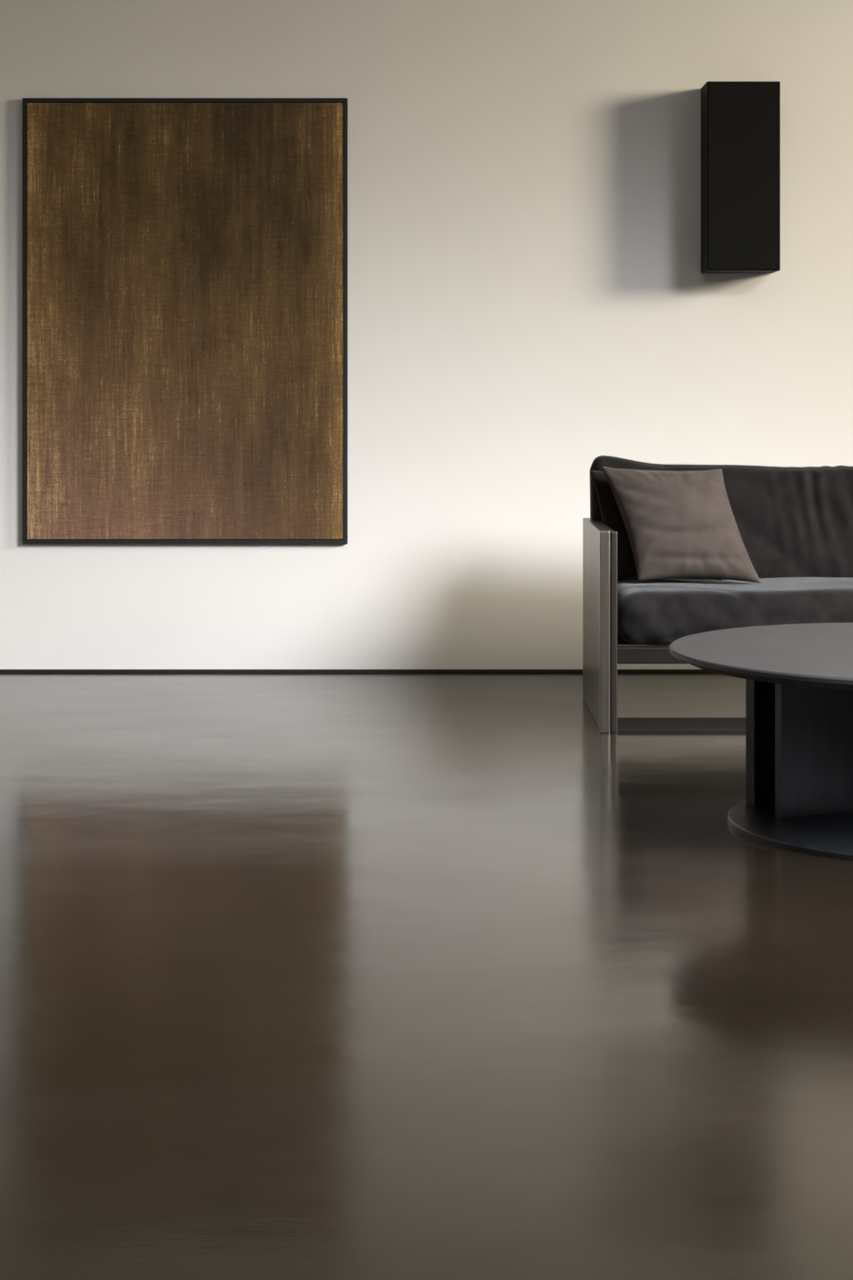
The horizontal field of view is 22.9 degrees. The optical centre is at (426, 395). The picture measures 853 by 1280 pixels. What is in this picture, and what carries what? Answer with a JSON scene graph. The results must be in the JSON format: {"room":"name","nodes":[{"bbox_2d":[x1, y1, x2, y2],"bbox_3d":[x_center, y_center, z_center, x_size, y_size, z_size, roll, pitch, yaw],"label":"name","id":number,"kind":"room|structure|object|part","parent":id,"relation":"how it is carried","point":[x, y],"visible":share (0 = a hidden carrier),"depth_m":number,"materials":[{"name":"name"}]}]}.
{"room":"living room","nodes":[
{"label":"living room","id":0,"kind":"room"},
{"bbox_2d":[0,672,852,1279],"bbox_3d":[1.500,1.150,2.970,11.800,0.100,11.200,0,0,0],"label":"floor","id":1,"kind":"structure","parent":0,"point":[303,975],"depth_m":3.88,"materials":[{"name":"concrete"}]},
{"bbox_2d":[582,455,852,733],"bbox_3d":[1.682,0.658,7.257,2.236,0.885,0.806,0,0,0],"label":"sofa","id":2,"kind":"object","parent":1,"relation":"on","point":[795,524],"visible":0.65,"depth_m":7.12,"materials":[{"name":"black fabric"}]},
{"bbox_3d":[0.593,0.772,7.265,0.050,0.655,0.790,0,0,0],"label":"arm panel","id":3,"kind":"part","parent":2,"relation":"part of","materials":[{"name":"brown metal"}]},
{"bbox_3d":[1.682,0.852,6.910,2.124,0.053,0.040,0,0,0],"label":"rail","id":4,"kind":"part","parent":2,"relation":"part of","materials":[{"name":"metal"}]},
{"bbox_2d":[590,470,722,580],"bbox_3d":[0.798,0.452,7.351,0.459,0.376,0.176,0,0,5],"label":"throw pillow","id":5,"kind":"object","parent":2,"relation":"on","point":[611,516],"visible":0.15,"depth_m":7.33,"materials":[{"name":"fabric"}]},
{"bbox_2d":[600,466,761,583],"bbox_3d":[0.876,0.445,7.270,0.522,0.398,0.236,0,0,-8],"label":"throw pillow","id":6,"kind":"object","parent":2,"relation":"on","point":[678,524],"visible":1,"depth_m":7.20,"materials":[{"name":"beige fabric"}]},
{"bbox_2d":[589,455,852,579],"bbox_3d":[1.682,0.465,7.526,2.186,0.503,0.198,0,-12,0],"label":"cushion","id":7,"kind":"object","parent":2,"relation":"on","point":[792,522],"depth_m":7.45,"materials":[{"name":"grey fabric"}]},
{"bbox_2d":[618,577,852,644],"bbox_3d":[1.682,0.725,7.200,2.118,0.196,0.691,0,0,0],"label":"seat cushion","id":8,"kind":"object","parent":2,"relation":"on","point":[655,611],"depth_m":6.88,"materials":[{"name":"grey fabric"}]},
{"bbox_2d":[669,622,852,860],"bbox_3d":[1.255,0.874,5.390,1.260,0.452,1.260,0,0,0],"label":"coffee table","id":9,"kind":"object","parent":1,"relation":"on","point":[799,677],"visible":1,"depth_m":5.44,"materials":[{"name":"paint"}]},
{"bbox_3d":[1.079,0.880,5.730,0.523,0.411,0.035,0,0,-32],"label":"pedestal panel","id":10,"kind":"part","parent":9,"relation":"part of","materials":[{"name":"metal"}]},
{"bbox_3d":[1.255,1.092,5.390,0.960,0.016,0.960,0,0,0],"label":"plate","id":11,"kind":"part","parent":9,"relation":"part of","materials":[{"name":"metal"}]},
{"bbox_3d":[1.252,0.880,5.585,0.769,0.411,0.030,0,0,-25],"label":"pedestal panel","id":12,"kind":"part","parent":9,"relation":"part of","materials":[{"name":"metal"}]},
{"bbox_2d":[0,0,852,669],"bbox_3d":[1.500,-1.100,8.470,11.800,4.400,0.200,0,0,0],"label":"wall","id":13,"kind":"structure","parent":0,"point":[530,302],"depth_m":8.37,"materials":[{"name":"paint"}]},
{"bbox_2d":[21,98,347,543],"bbox_3d":[-0.957,-0.294,8.357,1.287,1.764,0.026,0,0,0],"label":"abstract painting","id":14,"kind":"object","parent":13,"relation":"attached to","point":[182,258],"visible":1,"depth_m":8.35,"materials":[{"name":"brown paint"}]},
{"bbox_2d":[0,669,711,672],"bbox_3d":[1.500,1.094,8.367,11.400,0.012,0.006,0,0,0],"label":"baseboard","id":15,"kind":"structure","parent":13,"relation":"attached to","point":[1,670],"depth_m":8.36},
{"bbox_2d":[700,80,779,273],"bbox_3d":[1.231,-0.851,8.270,0.284,0.734,0.200,0,0,0],"label":"wall speaker","id":16,"kind":"object","parent":13,"relation":"attached to","point":[740,120],"visible":1,"depth_m":8.17,"materials":[{"name":"fabric"}]}
]}

